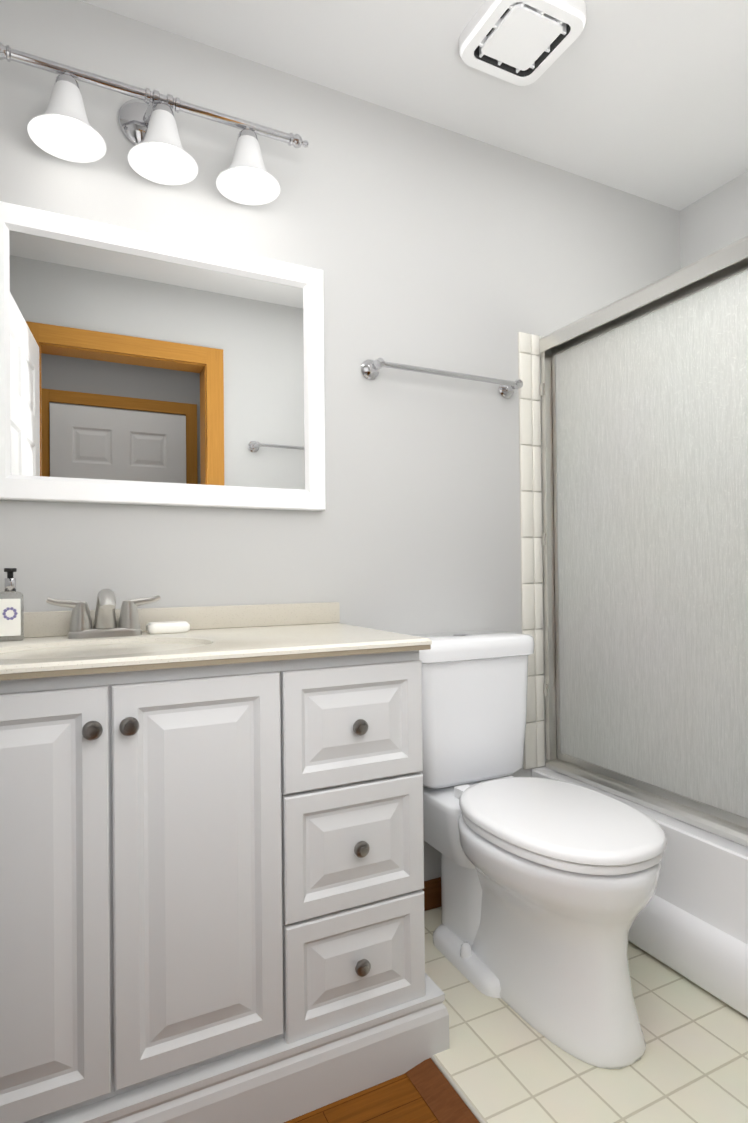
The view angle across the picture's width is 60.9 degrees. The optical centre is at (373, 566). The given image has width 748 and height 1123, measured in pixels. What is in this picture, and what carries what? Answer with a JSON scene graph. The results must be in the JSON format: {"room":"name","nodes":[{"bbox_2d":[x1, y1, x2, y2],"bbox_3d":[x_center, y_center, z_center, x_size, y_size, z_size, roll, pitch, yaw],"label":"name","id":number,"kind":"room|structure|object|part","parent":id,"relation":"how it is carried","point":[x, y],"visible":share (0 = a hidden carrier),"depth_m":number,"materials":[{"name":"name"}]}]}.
{"room":"bathroom","nodes":[
{"label":"bathroom","id":0,"kind":"room"},
{"bbox_2d":[0,0,679,880],"bbox_3d":[0.031,-0.109,1.942,2.770,2.515,0.120,0,-1,-26],"label":"wall","id":1,"kind":"structure","parent":0,"point":[424,244],"depth_m":1.85,"materials":[{"name":"grey paint"}]},
{"bbox_2d":[0,42,308,204],"bbox_3d":[-0.506,-1.060,1.523,0.740,0.212,0.182,0,-1,-26],"label":"sconce","id":2,"kind":"object","parent":1,"relation":"attached to","point":[61,128],"visible":1,"depth_m":1.51,"materials":[{"name":"white glass"}]},
{"bbox_2d":[0,201,325,510],"bbox_3d":[-0.509,-0.488,1.597,0.816,0.668,0.030,0,-1,-26],"label":"mirror","id":3,"kind":"object","parent":1,"relation":"attached to","point":[140,368],"visible":1,"depth_m":1.58,"materials":[{"name":"white mirror"}]},
{"bbox_2d":[24,602,339,637],"bbox_3d":[-0.584,0.132,1.557,1.079,0.058,0.019,0,-1,-26],"label":"backsplash","id":4,"kind":"structure","parent":1,"relation":"attached to","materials":[{"name":"stone"}]},
{"bbox_2d":[422,877,440,910],"bbox_3d":[0.214,0.989,1.941,0.625,0.084,0.014,0,-1,-26],"label":"baseboard","id":5,"kind":"structure","parent":1,"relation":"attached to","point":[432,893],"depth_m":1.92,"materials":[{"name":"brown wood"}]},
{"bbox_2d":[361,358,522,397],"bbox_3d":[0.225,-0.577,1.935,0.551,0.058,0.074,0,-1,-26],"label":"towel rail","id":6,"kind":"object","parent":1,"relation":"attached to","point":[370,369],"visible":1,"depth_m":1.88,"materials":[{"name":"silver metal"}]},
{"bbox_2d":[518,332,543,769],"bbox_3d":[0.522,-0.054,2.113,0.086,1.441,0.004,0,-1,-26],"label":"grout","id":7,"kind":"object","parent":1,"relation":"attached to","point":[520,510],"depth_m":2.10,"materials":[{"name":"grey"}]},
{"bbox_2d":[519,332,544,768],"bbox_3d":[0.525,-0.055,2.108,0.084,1.439,0.006,0,-1,-26],"label":"wall tiles","id":8,"kind":"structure","parent":1,"relation":"attached to","point":[531,522],"depth_m":2.11,"materials":[{"name":"white tile"}]},
{"bbox_2d":[539,336,550,761],"bbox_3d":[0.879,-0.057,2.285,0.704,1.441,0.008,0,-1,-26],"label":"shower wall tile","id":9,"kind":"structure","parent":1,"relation":"attached to","point":[549,350],"depth_m":2.13,"materials":[{"name":"beige tile"}]},
{"bbox_2d":[284,1073,438,1122],"bbox_3d":[0.269,1.084,0.574,4.300,0.100,2.755,0,-1,-26],"label":"floor","id":10,"kind":"structure","parent":0,"point":[398,1099],"depth_m":1.22,"materials":[{"name":"brown wood"}]},
{"bbox_2d":[0,589,448,1122],"bbox_3d":[-0.455,0.548,1.339,1.115,1.000,0.515,0,-1,-26],"label":"bathroom vanity","id":11,"kind":"object","parent":10,"relation":"on","point":[211,867],"visible":0.98,"depth_m":1.17,"materials":[{"name":"painted wood"},{"name":"cultured marble"},{"name":"pewter"}]},
{"bbox_2d":[0,623,431,673],"bbox_3d":[-0.474,0.219,1.336,1.081,0.122,0.510,0,-1,-26],"label":"countertop","id":12,"kind":"structure","parent":11,"relation":"on","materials":[{"name":"stone"}]},
{"bbox_2d":[0,568,23,640],"bbox_3d":[-0.789,0.082,1.381,0.050,0.157,0.041,0,-1,-26],"label":"soap bottle","id":13,"kind":"object","parent":12,"relation":"on","point":[11,613],"visible":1,"depth_m":1.38,"materials":[{"name":"clear glass"}]},
{"bbox_3d":[-0.791,0.107,1.385,0.050,0.107,0.030,0,-1,-26],"label":"glass","id":14,"kind":"part","parent":13,"relation":"part of","materials":[{"name":"white"}]},
{"bbox_2d":[46,589,160,638],"bbox_3d":[-0.599,0.105,1.423,0.243,0.109,0.134,0,-1,-26],"label":"faucet","id":15,"kind":"object","parent":12,"relation":"on","point":[81,626],"depth_m":1.44,"materials":[{"name":"silver metal"}]},
{"bbox_2d":[146,621,189,633],"bbox_3d":[-0.497,0.146,1.535,0.098,0.025,0.056,0,-1,-26],"label":"soap bar","id":16,"kind":"object","parent":12,"relation":"on","point":[165,627],"visible":0.98,"depth_m":1.51,"materials":[{"name":"white"}]},
{"bbox_3d":[-0.451,0.984,1.338,1.113,0.128,0.506,0,-1,-26],"label":"mould","id":17,"kind":"part","parent":11,"relation":"part of","materials":[{"name":"white wood"}]},
{"bbox_2d":[406,1058,479,1122],"bbox_3d":[0.308,1.030,0.879,0.060,0.012,0.993,0,-1,-26],"label":"threshold","id":18,"kind":"object","parent":10,"relation":"on","point":[441,1097],"depth_m":1.25,"materials":[{"name":"brown wood"}]},
{"bbox_2d":[424,907,747,1122],"bbox_3d":[0.883,1.028,1.442,1.453,0.014,1.498,0,-1,-26],"label":"floor","id":19,"kind":"structure","parent":10,"relation":"on","point":[500,1060],"depth_m":1.31,"materials":[{"name":"beige tile"}]},
{"bbox_2d":[431,1055,485,1122],"bbox_3d":[0.341,1.028,0.898,0.013,0.013,0.998,0,-1,-26],"label":"trim","id":20,"kind":"structure","parent":19,"relation":"attached to","point":[459,1092],"depth_m":1.25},
{"bbox_2d":[412,630,666,1068],"bbox_3d":[0.351,0.609,1.599,0.458,0.836,0.754,0,-1,-26],"label":"toilet","id":21,"kind":"object","parent":19,"relation":"on","point":[548,888],"visible":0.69,"depth_m":1.47,"materials":[{"name":"white ceramic"}]},
{"bbox_3d":[0.256,0.403,1.853,0.402,0.405,0.218,0,-1,-26],"label":"tank","id":22,"kind":"part","parent":21,"relation":"part of","materials":[{"name":"white ceramic"}]},
{"bbox_3d":[0.409,0.826,1.547,0.392,0.399,0.609,0,-1,-26],"label":"bowl","id":23,"kind":"part","parent":21,"relation":"part of","materials":[{"name":"white ceramic"}]},
{"bbox_3d":[0.423,0.595,1.516,0.384,0.046,0.542,0,-1,-26],"label":"seat","id":24,"kind":"part","parent":21,"relation":"part of","materials":[{"name":"white plastic"}]},
{"bbox_2d":[532,767,747,1016],"bbox_3d":[1.177,0.837,1.589,0.787,0.361,1.493,0,-1,-26],"label":"bathtub","id":25,"kind":"object","parent":19,"relation":"on","point":[690,922],"visible":0.29,"depth_m":1.54,"materials":[{"name":"white ceramic"}]},
{"bbox_2d":[539,236,747,846],"bbox_3d":[0.912,-0.059,1.471,0.056,1.432,1.480,0,-1,-26],"label":"shower door frame","id":26,"kind":"structure","parent":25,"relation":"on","point":[730,255],"depth_m":1.95,"materials":[{"name":"silver metal"}]},
{"bbox_2d":[540,259,747,828],"bbox_3d":[0.891,-0.053,1.471,0.073,1.362,1.454,0,-1,-26],"label":"shower door","id":27,"kind":"structure","parent":26,"relation":"attached to","point":[650,437],"depth_m":1.75,"materials":[{"name":"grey glass"}]},
{"bbox_2d":[80,0,747,210],"bbox_3d":[0.243,-1.431,0.597,4.300,0.100,2.755,0,-1,-26],"label":"ceiling","id":28,"kind":"structure","parent":0,"point":[646,99],"depth_m":1.77,"materials":[{"name":"white paint"}]},
{"bbox_2d":[459,0,586,85],"bbox_3d":[0.373,-1.351,1.615,0.250,0.042,0.250,0,-1,-26],"label":"fan","id":29,"kind":"object","parent":28,"relation":"attached to","point":[521,42],"visible":1,"depth_m":1.60,"materials":[{"name":"white plastic"}]},
{"bbox_3d":[0.373,-1.350,1.615,0.184,0.032,0.184,0,-1,-26],"label":"panel","id":30,"kind":"part","parent":29,"relation":"part of","materials":[{"name":"white plastic"}]},
{"bbox_2d":[680,171,747,268],"bbox_3d":[1.801,-0.133,1.343,0.120,2.515,2.515,0,-1,-26],"label":"wall","id":31,"kind":"structure","parent":0,"point":[714,221],"depth_m":2.33,"materials":[{"name":"grey paint"}]}
]}

